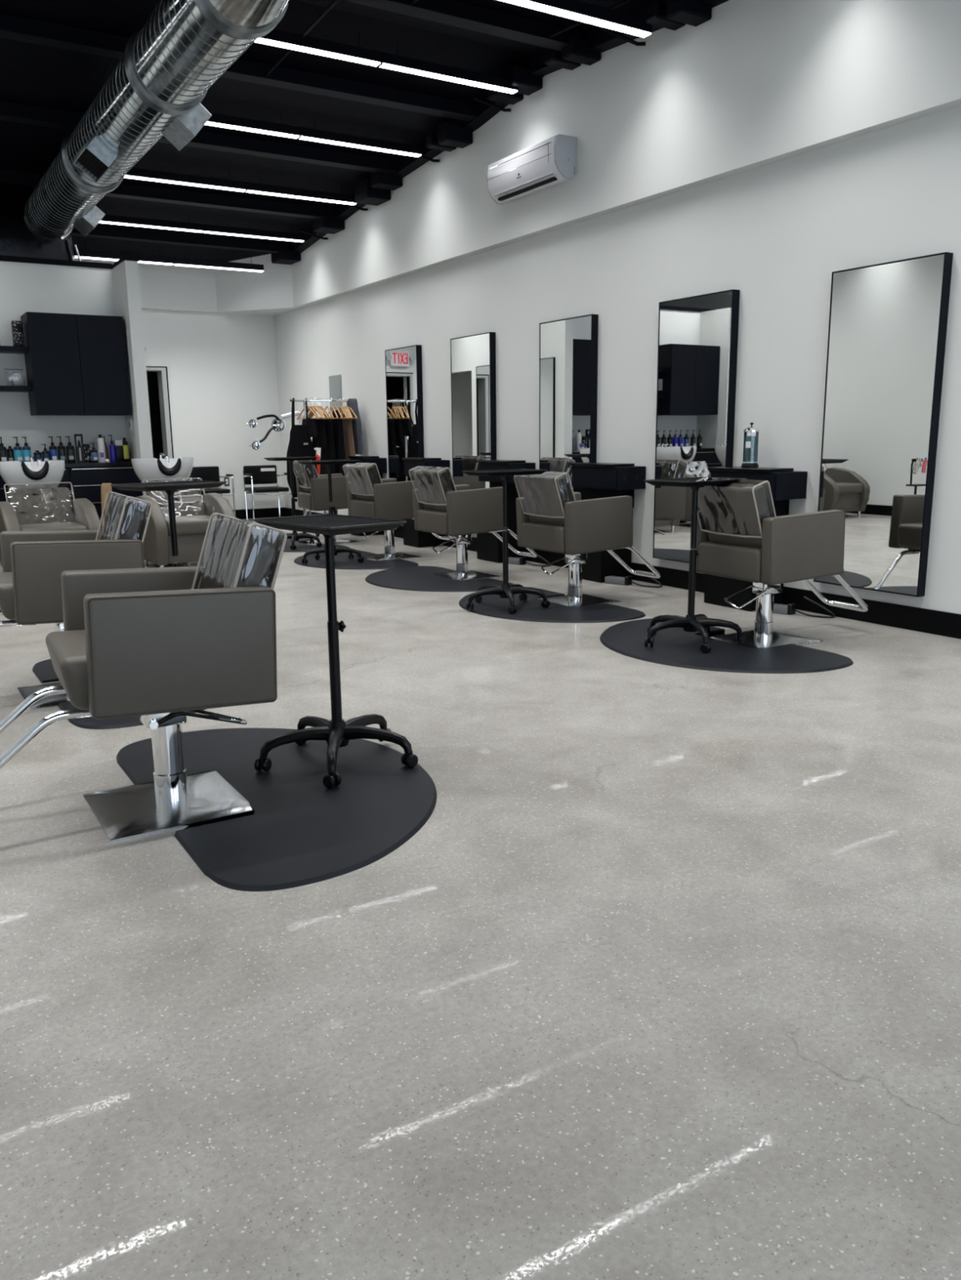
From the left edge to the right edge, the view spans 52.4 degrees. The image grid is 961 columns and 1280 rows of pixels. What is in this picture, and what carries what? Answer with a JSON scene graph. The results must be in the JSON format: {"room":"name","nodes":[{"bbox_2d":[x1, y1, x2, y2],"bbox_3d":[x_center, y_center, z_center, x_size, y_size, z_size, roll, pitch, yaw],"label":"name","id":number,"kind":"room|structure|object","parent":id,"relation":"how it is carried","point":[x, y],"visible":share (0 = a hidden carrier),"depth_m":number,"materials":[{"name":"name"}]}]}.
{"room":"salon","nodes":[
{"label":"salon","id":0,"kind":"room"},
{"bbox_2d":[0,261,126,462],"bbox_3d":[-5.305,-2.120,9.095,4.042,2.780,0.120,-8,14,-31],"label":"wall","id":1,"kind":"structure","parent":0,"point":[24,287],"depth_m":9.54,"materials":[{"name":"paint"}]},
{"bbox_2d":[0,345,28,353],"bbox_3d":[-4.708,-2.713,9.097,0.880,0.045,0.300,-8,14,-31],"label":"floating shelf","id":2,"kind":"object","parent":1,"relation":"attached to","point":[3,349],"visible":1,"depth_m":9.16,"materials":[{"name":"black laminate"}]},
{"bbox_2d":[10,320,24,346],"bbox_3d":[-4.364,-2.885,9.217,0.092,0.235,0.093,-8,14,-31],"label":"patterned canister","id":3,"kind":"object","parent":2,"relation":"on","point":[17,331],"visible":1,"depth_m":9.18,"materials":[{"name":"black plastic"}]},
{"bbox_2d":[0,255,121,269],"bbox_3d":[-5.252,-3.462,8.597,3.940,0.050,0.590,-8,14,-31],"label":"trim","id":4,"kind":"structure","parent":1,"relation":"attached to","point":[2,258],"depth_m":9.46,"materials":[{"name":"black"}]},
{"bbox_2d":[20,311,131,415],"bbox_3d":[-3.933,-2.667,9.521,0.862,0.930,0.420,-8,14,-31],"label":"upper cabinet","id":5,"kind":"object","parent":1,"relation":"attached to","point":[76,364],"visible":1,"depth_m":9.34,"materials":[{"name":"black laminate"}]},
{"bbox_2d":[111,249,153,495],"bbox_3d":[-4.169,-2.567,10.934,0.150,2.870,3.310,-8,14,-31],"label":"wall partition","id":6,"kind":"structure","parent":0,"point":[126,278],"depth_m":9.52,"materials":[{"name":"paint"}]},
{"bbox_2d":[74,257,217,312],"bbox_3d":[-6.141,-4.807,11.402,6.010,1.595,0.300,-8,14,-31],"label":"wall","id":7,"kind":"structure","parent":0,"point":[162,286],"depth_m":12.65,"materials":[{"name":"paint"}]},
{"bbox_2d":[146,371,164,458],"bbox_3d":[-4.843,-2.923,13.559,1.500,2.500,1.300,-8,14,-31],"label":"doorway","id":8,"kind":"structure","parent":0,"point":[152,376],"depth_m":14.21,"materials":[{"name":"black"}]},
{"bbox_2d":[142,309,284,510],"bbox_3d":[-5.793,-2.806,12.087,6.830,2.900,0.200,-8,14,-31],"label":"wall","id":9,"kind":"structure","parent":0,"point":[222,367],"depth_m":13.28,"materials":[{"name":"paint"}]},
{"bbox_2d":[146,365,173,458],"bbox_3d":[-4.477,-2.566,12.946,0.743,2.045,0.230,-8,14,-31],"label":"door frame","id":10,"kind":"structure","parent":9,"relation":"in","point":[162,378],"depth_m":12.95,"materials":[{"name":"grey paint"}]},
{"bbox_2d":[235,507,284,519],"bbox_3d":[-3.920,-1.684,13.364,2.571,0.135,0.014,-8,14,-31],"label":"baseboard","id":11,"kind":"structure","parent":9,"relation":"attached to","point":[268,512],"depth_m":13.84,"materials":[{"name":"black"}]},
{"bbox_2d":[214,253,299,315],"bbox_3d":[-2.912,-5.144,12.823,1.020,1.595,1.200,-8,14,-31],"label":"wall","id":12,"kind":"structure","parent":0,"point":[269,292],"depth_m":12.73,"materials":[{"name":"paint"}]},
{"bbox_2d":[0,0,728,264],"bbox_3d":[-1.304,-3.603,4.620,7.030,0.893,17.100,-8,14,-31],"label":"ceiling","id":13,"kind":"structure","parent":0,"point":[55,55],"depth_m":7.95,"materials":[{"name":"black paint"}]},
{"bbox_2d":[0,222,80,261],"bbox_3d":[-5.285,-4.206,10.624,2.250,0.510,0.840,-8,14,-31],"label":"handler","id":14,"kind":"object","parent":13,"relation":"hanging from","point":[15,240],"visible":0.4,"depth_m":10.48,"materials":[{"name":"black metal"}]},
{"bbox_2d":[73,244,173,266],"bbox_3d":[-4.125,-4.481,11.309,1.102,0.190,0.074,-8,14,-31],"label":"linear light","id":15,"kind":"object","parent":13,"relation":"hanging from","point":[84,254],"visible":0.78,"depth_m":11.24,"materials":[{"name":"white"}]},
{"bbox_2d":[74,256,173,265],"bbox_3d":[-4.124,-4.397,11.327,1.096,0.010,0.070,-8,14,-31],"label":"diffuser","id":16,"kind":"object","parent":15,"relation":"attached to","point":[141,260],"depth_m":11.40,"materials":[{"name":"white plastic"}]},
{"bbox_2d":[98,206,204,233],"bbox_3d":[-3.628,-4.607,10.673,1.187,0.190,0.074,-8,14,-31],"label":"linear light","id":17,"kind":"object","parent":13,"relation":"hanging from","point":[107,219],"visible":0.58,"depth_m":10.67,"materials":[{"name":"white"}]},
{"bbox_2d":[98,221,203,232],"bbox_3d":[-3.627,-4.523,10.691,1.181,0.010,0.070,-8,14,-31],"label":"diffuser","id":18,"kind":"object","parent":17,"relation":"attached to","point":[138,224],"depth_m":10.71,"materials":[{"name":"white plastic"}]},
{"bbox_2d":[22,0,289,241],"bbox_3d":[-2.002,-3.719,6.213,0.646,0.880,9.333,-8,14,-31],"label":"spiral duct","id":19,"kind":"object","parent":13,"relation":"hanging from","point":[170,64],"visible":1,"depth_m":6.26,"materials":[{"name":"metal"}]},
{"bbox_2d":[76,147,108,178],"bbox_3d":[-2.899,-3.591,7.335,0.154,0.124,0.488,-8,14,-31],"label":"grille","id":20,"kind":"object","parent":19,"relation":"attached to","point":[93,162],"depth_m":7.32,"materials":[{"name":"black metal"}]},
{"bbox_2d":[124,163,246,192],"bbox_3d":[-2.849,-4.484,9.402,1.187,0.190,0.074,-8,14,-31],"label":"linear light","id":21,"kind":"object","parent":13,"relation":"hanging from","point":[136,173],"visible":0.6,"depth_m":9.39,"materials":[{"name":"white"}]},
{"bbox_2d":[124,175,245,191],"bbox_3d":[-2.848,-4.399,9.420,1.181,0.010,0.070,-8,14,-31],"label":"diffuser","id":22,"kind":"object","parent":21,"relation":"attached to","point":[171,180],"depth_m":9.42,"materials":[{"name":"white plastic"}]},
{"bbox_2d":[173,248,263,272],"bbox_3d":[-3.180,-4.612,11.876,1.102,0.190,0.074,-8,14,-31],"label":"linear light","id":23,"kind":"object","parent":13,"relation":"hanging from","point":[251,267],"visible":1,"depth_m":11.85,"materials":[{"name":"white"}]},
{"bbox_2d":[174,263,263,272],"bbox_3d":[-3.179,-4.528,11.894,1.096,0.010,0.070,-8,14,-31],"label":"diffuser","id":24,"kind":"object","parent":23,"relation":"attached to","point":[221,266],"depth_m":11.91,"materials":[{"name":"white plastic"}]},
{"bbox_2d":[204,112,299,139],"bbox_3d":[-2.087,-4.378,8.158,1.187,0.190,0.074,-8,14,-31],"label":"linear light","id":25,"kind":"object","parent":13,"relation":"hanging from","point":[216,119],"visible":0.54,"depth_m":8.24,"materials":[{"name":"white plastic"}]},
{"bbox_2d":[204,121,299,138],"bbox_3d":[-2.087,-4.293,8.176,1.181,0.010,0.070,-8,14,-31],"label":"diffuser","id":26,"kind":"object","parent":25,"relation":"attached to","point":[240,126],"depth_m":8.26,"materials":[{"name":"white plastic"}]},
{"bbox_2d":[202,217,304,242],"bbox_3d":[-2.611,-4.748,11.284,1.187,0.190,0.074,-8,14,-31],"label":"linear light","id":27,"kind":"object","parent":13,"relation":"hanging from","point":[208,228],"visible":1,"depth_m":11.25,"materials":[{"name":"white"}]},
{"bbox_2d":[204,231,303,242],"bbox_3d":[-2.610,-4.664,11.301,1.181,0.010,0.070,-8,14,-31],"label":"diffuser","id":28,"kind":"object","parent":27,"relation":"attached to","point":[241,233],"depth_m":11.30,"materials":[{"name":"white plastic"}]},
{"bbox_2d":[244,173,356,205],"bbox_3d":[-1.831,-4.624,10.013,1.187,0.190,0.074,-8,14,-31],"label":"linear light","id":29,"kind":"object","parent":13,"relation":"hanging from","point":[253,188],"visible":0.92,"depth_m":9.98,"materials":[{"name":"white"}]},
{"bbox_2d":[245,190,355,204],"bbox_3d":[-1.830,-4.540,10.031,1.181,0.010,0.070,-8,14,-31],"label":"diffuser","id":30,"kind":"object","parent":29,"relation":"attached to","point":[286,193],"depth_m":10.02,"materials":[{"name":"white plastic"}]},
{"bbox_2d":[253,29,381,67],"bbox_3d":[-1.247,-4.207,6.798,1.187,0.190,0.074,-8,14,-31],"label":"linear light","id":31,"kind":"object","parent":13,"relation":"hanging from","point":[279,38],"visible":0.59,"depth_m":6.86,"materials":[{"name":"white plastic"}]},
{"bbox_2d":[297,120,422,157],"bbox_3d":[-1.070,-4.518,8.769,1.187,0.190,0.074,-8,14,-31],"label":"linear light","id":32,"kind":"object","parent":13,"relation":"hanging from","point":[306,134],"visible":1,"depth_m":8.74,"materials":[{"name":"white plastic"}]},
{"bbox_2d":[299,136,421,157],"bbox_3d":[-1.069,-4.434,8.787,1.181,0.010,0.070,-8,14,-31],"label":"diffuser","id":33,"kind":"object","parent":32,"relation":"attached to","point":[327,140],"depth_m":8.78,"materials":[{"name":"white plastic"}]},
{"bbox_2d":[377,40,518,94],"bbox_3d":[-0.230,-4.348,7.408,1.187,0.190,0.074,-8,14,-31],"label":"linear light","id":34,"kind":"object","parent":13,"relation":"hanging from","point":[389,61],"visible":0.92,"depth_m":7.37,"materials":[{"name":"white plastic"}]},
{"bbox_2d":[379,62,517,93],"bbox_3d":[-0.229,-4.264,7.426,1.181,0.010,0.070,-8,14,-31],"label":"diffuser","id":35,"kind":"object","parent":34,"relation":"attached to","point":[402,67],"depth_m":7.40,"materials":[{"name":"white plastic"}]},
{"bbox_2d":[498,0,652,38],"bbox_3d":[0.597,-3.995,6.113,1.187,0.190,0.074,-8,14,-31],"label":"linear light","id":36,"kind":"object","parent":13,"relation":"hanging from","point":[575,10],"visible":0.92,"depth_m":6.16,"materials":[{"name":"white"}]},
{"bbox_2d":[0,516,960,1279],"bbox_3d":[-1.654,-0.034,6.025,7.030,0.120,18.600,-8,14,-31],"label":"floor","id":37,"kind":"structure","parent":0,"point":[660,979],"depth_m":2.05,"materials":[{"name":"concrete"}]},
{"bbox_2d":[0,455,102,567],"bbox_3d":[-3.706,-1.054,8.279,0.710,0.993,1.290,-8,14,-31],"label":"chair","id":38,"kind":"object","parent":37,"relation":"on","point":[36,502],"visible":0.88,"depth_m":8.26,"materials":[{"name":"grey leather"}]},
{"bbox_2d":[0,455,65,488],"bbox_3d":[-3.910,-1.444,8.529,0.536,0.328,0.526,-8,14,-31],"label":"basin","id":39,"kind":"object","parent":38,"relation":"in","point":[38,474],"depth_m":8.35,"materials":[{"name":"white ceramic"}]},
{"bbox_2d":[0,461,142,520],"bbox_3d":[-4.627,-1.257,9.280,2.662,0.800,0.534,-8,14,-31],"label":"cabinet","id":40,"kind":"object","parent":37,"relation":"on","point":[86,479],"depth_m":9.48,"materials":[{"name":"black laminate"}]},
{"bbox_2d":[65,461,132,467],"bbox_3d":[-4.633,-1.631,9.203,2.662,0.038,0.530,-8,14,-31],"label":"countertop","id":41,"kind":"structure","parent":40,"relation":"on","point":[109,464],"depth_m":9.47,"materials":[{"name":"black"}]},
{"bbox_2d":[0,491,152,711],"bbox_3d":[-1.967,-0.180,4.294,1.020,0.887,0.658,-8,14,-31],"label":"salon chair","id":42,"kind":"object","parent":37,"relation":"on","point":[34,562],"visible":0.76,"depth_m":4.10,"materials":[{"name":"grey leather"}]},
{"bbox_2d":[101,483,112,529],"bbox_3d":[-3.449,-1.092,9.106,0.144,0.730,0.299,-8,14,-31],"label":"trestle","id":43,"kind":"object","parent":37,"relation":"on","point":[106,488],"visible":0.37,"depth_m":9.06,"materials":[{"name":"beige wood"}]},
{"bbox_2d":[32,658,207,729],"bbox_3d":[-1.577,0.186,4.656,0.890,0.012,1.491,-8,14,-31],"label":"mat","id":44,"kind":"object","parent":37,"relation":"on","point":[44,671],"visible":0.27,"depth_m":3.98,"materials":[{"name":"black rubber"}]},
{"bbox_2d":[110,480,226,567],"bbox_3d":[-1.541,-0.339,4.931,0.570,0.897,0.556,-5,13,-21],"label":"trolley","id":45,"kind":"object","parent":44,"relation":"on","point":[170,488],"visible":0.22,"depth_m":4.86,"materials":[{"name":"black plastic"}]},
{"bbox_2d":[110,480,226,494],"bbox_3d":[-1.540,-0.750,4.848,0.544,0.058,0.448,-8,14,-31],"label":"tray","id":46,"kind":"object","parent":45,"relation":"on","point":[169,487],"depth_m":4.80,"materials":[{"name":"black plastic"}]},
{"bbox_2d":[0,512,287,842],"bbox_3d":[-1.105,0.098,2.926,1.007,0.887,0.645,-8,14,-31],"label":"salon chair","id":47,"kind":"object","parent":37,"relation":"on","point":[156,645],"visible":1,"depth_m":2.81,"materials":[{"name":"grey leather"}]},
{"bbox_2d":[131,453,237,567],"bbox_3d":[-2.748,-1.186,8.854,0.710,0.993,1.290,-8,14,-31],"label":"chair","id":48,"kind":"object","parent":37,"relation":"on","point":[193,512],"visible":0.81,"depth_m":8.59,"materials":[{"name":"grey leather"}]},
{"bbox_2d":[131,453,193,482],"bbox_3d":[-2.952,-1.576,9.104,0.536,0.328,0.526,-8,14,-31],"label":"basin","id":49,"kind":"object","parent":48,"relation":"in","point":[147,469],"depth_m":8.91,"materials":[{"name":"white ceramic"}]},
{"bbox_2d":[187,466,235,515],"bbox_3d":[-3.640,-1.936,13.054,0.590,0.740,0.501,-8,14,-31],"label":"chair","id":50,"kind":"object","parent":37,"relation":"on","point":[206,473],"visible":0.52,"depth_m":13.12,"materials":[{"name":"black leather"}]},
{"bbox_2d":[240,465,292,522],"bbox_3d":[-2.915,-2.000,13.318,0.590,0.740,0.501,-8,14,-31],"label":"chair","id":51,"kind":"object","parent":37,"relation":"on","point":[252,474],"visible":0.84,"depth_m":13.37,"materials":[{"name":"black plastic"}]},
{"bbox_2d":[116,728,436,891],"bbox_3d":[-0.633,0.470,3.257,0.890,0.012,1.491,-8,14,-31],"label":"mat","id":52,"kind":"object","parent":37,"relation":"on","point":[299,831],"visible":0.85,"depth_m":3.01,"materials":[{"name":"black rubber"}]},
{"bbox_2d":[253,513,417,789],"bbox_3d":[-0.526,0.015,3.332,0.531,0.842,0.556,-5,13,-21],"label":"trolley","id":53,"kind":"object","parent":52,"relation":"on","point":[337,733],"visible":1,"depth_m":3.34,"materials":[{"name":"black plastic"}]},
{"bbox_2d":[253,513,407,537],"bbox_3d":[-0.507,-0.371,3.261,0.385,0.058,0.515,-8,14,-31],"label":"tray","id":54,"kind":"object","parent":53,"relation":"on","point":[328,525],"depth_m":3.27,"materials":[{"name":"black plastic"}]},
{"bbox_2d":[246,410,306,515],"bbox_3d":[-2.432,-2.110,12.147,1.006,1.436,0.538,-8,14,-31],"label":"hair dryer","id":55,"kind":"object","parent":37,"relation":"on","point":[277,424],"visible":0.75,"depth_m":11.90,"materials":[{"name":"silver metal"}]},
{"bbox_2d":[283,537,343,551],"bbox_3d":[-2.040,-1.002,10.319,0.890,0.012,1.491,-8,14,-31],"label":"mat","id":56,"kind":"object","parent":37,"relation":"on","point":[300,546],"visible":0.2,"depth_m":10.16,"materials":[{"name":"black rubber"}]},
{"bbox_2d":[263,456,322,549],"bbox_3d":[-1.933,-1.408,10.005,0.549,0.907,0.556,-6,13,-23],"label":"trolley","id":57,"kind":"object","parent":56,"relation":"on","point":[294,536],"visible":0.73,"depth_m":9.98,"materials":[{"name":"black plastic"}]},
{"bbox_2d":[263,456,318,463],"bbox_3d":[-1.923,-1.825,9.925,0.482,0.058,0.327,-8,14,-31],"label":"tray","id":58,"kind":"object","parent":57,"relation":"on","point":[291,460],"depth_m":9.84,"materials":[{"name":"black plastic"}]},
{"bbox_2d":[286,398,348,536],"bbox_3d":[-1.841,-2.000,11.307,0.927,1.552,0.468,-8,14,-31],"label":"clothes rack","id":59,"kind":"object","parent":37,"relation":"on","point":[291,400],"depth_m":11.01,"materials":[{"name":"silver metal"}]},
{"bbox_2d":[310,398,328,418],"bbox_3d":[-1.854,-2.641,11.169,0.015,0.238,0.414,-12,16,-42],"label":"wooden hanger","id":60,"kind":"object","parent":59,"relation":"hanging from","point":[322,411],"visible":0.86,"depth_m":11.11,"materials":[{"name":"brown wood"}]},
{"bbox_2d":[311,417,328,448],"bbox_3d":[-1.853,-2.381,11.220,0.136,0.346,0.369,-8,14,-31],"label":"cape","id":61,"kind":"object","parent":60,"relation":"hanging from","point":[321,442],"visible":0.59,"depth_m":11.11,"materials":[{"name":"black fabric"}]},
{"bbox_2d":[321,398,333,418],"bbox_3d":[-1.761,-2.654,11.225,0.015,0.238,0.414,-7,13,-27],"label":"wooden hanger","id":62,"kind":"object","parent":59,"relation":"hanging from","point":[326,406],"visible":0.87,"depth_m":11.16,"materials":[{"name":"brown wood"}]},
{"bbox_2d":[320,414,337,475],"bbox_3d":[-1.765,-2.221,11.309,0.164,0.756,0.369,-8,14,-31],"label":"cape","id":63,"kind":"object","parent":62,"relation":"hanging from","point":[329,453],"visible":0.56,"depth_m":11.20,"materials":[{"name":"black fabric"}]},
{"bbox_2d":[330,398,342,418],"bbox_3d":[-1.671,-2.667,11.278,0.015,0.238,0.414,-7,14,-28],"label":"wooden hanger","id":64,"kind":"object","parent":59,"relation":"hanging from","point":[335,406],"visible":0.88,"depth_m":11.20,"materials":[{"name":"brown wood"}]},
{"bbox_2d":[330,409,346,475],"bbox_3d":[-1.660,-2.179,11.390,0.192,0.976,0.357,-8,14,-31],"label":"cape","id":65,"kind":"object","parent":64,"relation":"hanging from","point":[338,431],"visible":0.44,"depth_m":11.26,"materials":[{"name":"black fabric"}]},
{"bbox_2d":[346,398,352,419],"bbox_3d":[-1.552,-2.683,11.350,0.015,0.238,0.414,-6,13,-24],"label":"wooden hanger","id":66,"kind":"object","parent":59,"relation":"hanging from","point":[346,398],"visible":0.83,"depth_m":11.26,"materials":[{"name":"brown wood"}]},
{"bbox_2d":[342,413,355,465],"bbox_3d":[-1.547,-2.344,11.418,0.077,0.586,0.366,-8,14,-31],"label":"garment","id":67,"kind":"object","parent":66,"relation":"hanging from","point":[349,448],"visible":0.53,"depth_m":11.33,"materials":[{"name":"brown fabric"}]},
{"bbox_2d":[346,398,363,454],"bbox_3d":[-1.478,-2.496,11.434,0.138,0.636,0.334,-8,14,-31],"label":"jacket","id":68,"kind":"object","parent":59,"relation":"hanging from","point":[353,402],"visible":0.64,"depth_m":11.33,"materials":[{"name":"grey fabric"}]},
{"bbox_2d":[293,460,358,544],"bbox_3d":[-1.489,-1.515,10.602,0.999,0.887,0.624,-6,13,-25],"label":"salon chair","id":69,"kind":"object","parent":37,"relation":"on","point":[313,494],"visible":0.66,"depth_m":10.24,"materials":[{"name":"grey leather"}]},
{"bbox_2d":[293,550,418,569],"bbox_3d":[-1.242,-0.732,8.993,0.890,0.012,1.491,-8,14,-31],"label":"mat","id":70,"kind":"object","parent":37,"relation":"on","point":[342,561],"visible":0.69,"depth_m":8.76,"materials":[{"name":"black rubber"}]},
{"bbox_2d":[297,459,364,564],"bbox_3d":[-1.353,-1.147,8.745,0.549,0.902,0.556,-6,13,-23],"label":"trolley","id":71,"kind":"object","parent":70,"relation":"on","point":[337,549],"visible":0.85,"depth_m":8.73,"materials":[{"name":"black plastic"}]},
{"bbox_2d":[297,459,359,467],"bbox_3d":[-1.342,-1.562,8.666,0.482,0.058,0.327,-8,14,-31],"label":"tray","id":72,"kind":"object","parent":71,"relation":"on","point":[328,463],"depth_m":8.58,"materials":[{"name":"black plastic"}]},
{"bbox_2d":[348,455,386,536],"bbox_3d":[-1.295,-1.658,11.232,0.315,0.896,0.405,-8,14,-31],"label":"station","id":73,"kind":"object","parent":37,"relation":"on","point":[381,463],"visible":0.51,"depth_m":11.05,"materials":[{"name":"black laminate"}]},
{"bbox_2d":[342,462,453,560],"bbox_3d":[-0.739,-1.241,9.260,1.020,0.887,0.658,-8,14,-31],"label":"salon chair","id":74,"kind":"object","parent":37,"relation":"on","point":[368,495],"visible":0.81,"depth_m":8.92,"materials":[{"name":"grey leather"}]},
{"bbox_2d":[401,457,449,547],"bbox_3d":[-0.567,-1.422,10.073,0.315,0.896,0.501,-8,14,-31],"label":"station","id":75,"kind":"object","parent":37,"relation":"on","point":[411,537],"visible":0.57,"depth_m":10.02,"materials":[{"name":"black laminate"}]},
{"bbox_2d":[364,565,513,591],"bbox_3d":[-0.433,-0.478,7.744,0.890,0.012,1.491,-8,14,-31],"label":"mat","id":76,"kind":"object","parent":37,"relation":"on","point":[419,578],"visible":0.75,"depth_m":7.62,"materials":[{"name":"black rubber"}]},
{"bbox_2d":[408,466,537,580],"bbox_3d":[-0.025,-0.971,7.936,0.999,0.887,0.624,-8,14,-31],"label":"salon chair","id":77,"kind":"object","parent":37,"relation":"on","point":[441,506],"visible":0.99,"depth_m":7.63,"materials":[{"name":"grey leather"}]},
{"bbox_2d":[475,459,535,562],"bbox_3d":[0.217,-1.168,8.825,0.315,0.896,0.533,-8,14,-31],"label":"station","id":78,"kind":"object","parent":37,"relation":"on","point":[489,547],"visible":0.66,"depth_m":8.73,"materials":[{"name":"black laminate"}]},
{"bbox_2d":[458,586,645,622],"bbox_3d":[0.346,-0.230,6.522,0.890,0.012,1.491,-8,14,-31],"label":"mat","id":79,"kind":"object","parent":37,"relation":"on","point":[531,609],"visible":0.76,"depth_m":6.28,"materials":[{"name":"black rubber"}]},
{"bbox_2d":[462,468,549,613],"bbox_3d":[0.146,-0.654,6.359,0.546,0.887,0.556,-6,13,-25],"label":"trolley","id":80,"kind":"object","parent":79,"relation":"on","point":[505,590],"visible":1,"depth_m":6.36,"materials":[{"name":"black plastic"}]},
{"bbox_2d":[462,468,547,479],"bbox_3d":[0.158,-1.062,6.283,0.482,0.058,0.327,-8,14,-31],"label":"tray","id":81,"kind":"object","parent":80,"relation":"on","point":[504,473],"depth_m":6.21,"materials":[{"name":"black plastic"}]},
{"bbox_2d":[513,471,660,606],"bbox_3d":[0.770,-0.717,6.690,0.999,0.887,0.624,-8,14,-31],"label":"salon chair","id":82,"kind":"object","parent":37,"relation":"on","point":[550,517],"visible":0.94,"depth_m":6.39,"materials":[{"name":"grey leather"}]},
{"bbox_2d":[568,462,645,582],"bbox_3d":[0.970,-0.925,7.627,0.315,0.896,0.585,-8,14,-31],"label":"station","id":83,"kind":"object","parent":37,"relation":"on","point":[597,480],"visible":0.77,"depth_m":7.51,"materials":[{"name":"black laminate"}]},
{"bbox_2d":[604,575,662,587],"bbox_3d":[1.161,-0.469,7.386,0.461,0.105,0.134,7,14,33],"label":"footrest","id":84,"kind":"object","parent":37,"relation":"on","point":[627,580],"visible":0.9,"depth_m":7.38,"materials":[{"name":"grey metal"}]},
{"bbox_2d":[600,618,853,673],"bbox_3d":[1.159,0.033,5.229,0.890,0.012,1.491,-8,14,-31],"label":"mat","id":85,"kind":"object","parent":37,"relation":"on","point":[672,646],"visible":0.88,"depth_m":5.02,"materials":[{"name":"black rubber"}]},
{"bbox_2d":[644,476,746,653],"bbox_3d":[1.121,-0.416,5.211,0.557,0.872,0.556,-6,13,-23],"label":"trolley","id":86,"kind":"object","parent":85,"relation":"on","point":[692,622],"visible":0.98,"depth_m":5.21,"materials":[{"name":"black plastic"}]},
{"bbox_2d":[644,476,746,490],"bbox_3d":[1.128,-0.816,5.133,0.504,0.058,0.364,-8,14,-31],"label":"tray","id":87,"kind":"object","parent":86,"relation":"on","point":[691,482],"depth_m":5.05,"materials":[{"name":"black plastic"}]},
{"bbox_2d":[703,466,807,611],"bbox_3d":[1.766,-0.667,6.361,0.315,0.896,0.580,-8,14,-31],"label":"station","id":88,"kind":"object","parent":37,"relation":"on","point":[786,484],"visible":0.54,"depth_m":6.23,"materials":[{"name":"black laminate"}]},
{"bbox_2d":[741,422,759,467],"bbox_3d":[1.744,-1.258,6.305,0.110,0.284,0.110,-8,14,-31],"label":"jar","id":89,"kind":"object","parent":88,"relation":"on","point":[750,446],"visible":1,"depth_m":6.28,"materials":[{"name":"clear glass"}]},
{"bbox_2d":[690,477,868,648],"bbox_3d":[1.676,-0.450,5.373,1.012,0.887,0.654,-8,14,-31],"label":"salon chair","id":90,"kind":"object","parent":37,"relation":"on","point":[740,535],"visible":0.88,"depth_m":5.07,"materials":[{"name":"grey leather"}]},
{"bbox_2d":[773,596,835,617],"bbox_3d":[1.995,-0.215,6.134,0.461,0.105,0.134,7,14,33],"label":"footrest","id":91,"kind":"object","parent":37,"relation":"on","point":[789,609],"visible":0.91,"depth_m":6.12,"materials":[{"name":"grey metal"}]},
{"bbox_2d":[274,105,960,613],"bbox_3d":[1.630,-1.786,6.833,0.200,2.900,17.100,-8,14,-31],"label":"wall","id":92,"kind":"structure","parent":0,"point":[775,233],"depth_m":6.70,"materials":[{"name":"paint"}]},
{"bbox_2d":[328,374,342,413],"bbox_3d":[-1.783,-2.972,12.033,0.018,0.555,0.360,-8,14,-31],"label":"electrical panel","id":93,"kind":"object","parent":92,"relation":"attached to","point":[335,381],"visible":0.53,"depth_m":11.99,"materials":[{"name":"grey metal"}]},
{"bbox_2d":[384,345,424,520],"bbox_3d":[-0.814,-2.204,10.551,0.063,1.830,0.730,-8,14,-31],"label":"wall mirror","id":94,"kind":"object","parent":92,"relation":"attached to","point":[403,366],"visible":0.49,"depth_m":10.44,"materials":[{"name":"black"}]},
{"bbox_2d":[449,332,496,489],"bbox_3d":[-0.067,-1.962,9.362,0.063,1.830,0.720,-8,14,-31],"label":"wall mirror","id":95,"kind":"object","parent":92,"relation":"attached to","point":[473,357],"visible":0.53,"depth_m":9.26,"materials":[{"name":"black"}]},
{"bbox_2d":[538,314,598,500],"bbox_3d":[0.718,-1.708,8.112,0.063,1.830,0.715,-8,14,-31],"label":"wall mirror","id":96,"kind":"object","parent":92,"relation":"attached to","point":[568,347],"visible":0.53,"depth_m":7.99,"materials":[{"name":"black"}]},
{"bbox_2d":[283,506,960,639],"bbox_3d":[1.555,-0.421,7.063,0.014,0.135,16.700,-8,14,-31],"label":"baseboard","id":97,"kind":"structure","parent":92,"relation":"attached to","point":[901,616],"depth_m":6.04,"materials":[{"name":"black"}]},
{"bbox_2d":[652,288,739,563],"bbox_3d":[1.497,-1.456,6.873,0.063,1.830,0.715,-8,14,-31],"label":"wall mirror","id":98,"kind":"object","parent":92,"relation":"attached to","point":[698,335],"visible":0.81,"depth_m":6.82,"materials":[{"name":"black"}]},
{"bbox_2d":[813,252,952,596],"bbox_3d":[2.283,-1.201,5.622,0.063,1.830,0.725,-8,14,-31],"label":"wall mirror","id":99,"kind":"object","parent":92,"relation":"attached to","point":[887,321],"visible":1,"depth_m":5.54,"materials":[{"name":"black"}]},
{"bbox_2d":[291,0,960,307],"bbox_3d":[1.825,-3.753,5.956,0.300,1.595,15.700,-8,14,-31],"label":"soffit","id":100,"kind":"structure","parent":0,"point":[757,83],"depth_m":6.57,"materials":[{"name":"paint"}]},
{"bbox_2d":[486,133,577,204],"bbox_3d":[0.389,-3.760,7.843,0.217,0.305,0.993,-8,14,-31],"label":"air conditioner","id":101,"kind":"object","parent":100,"relation":"attached to","point":[552,161],"visible":1,"depth_m":7.68,"materials":[{"name":"white plastic"}]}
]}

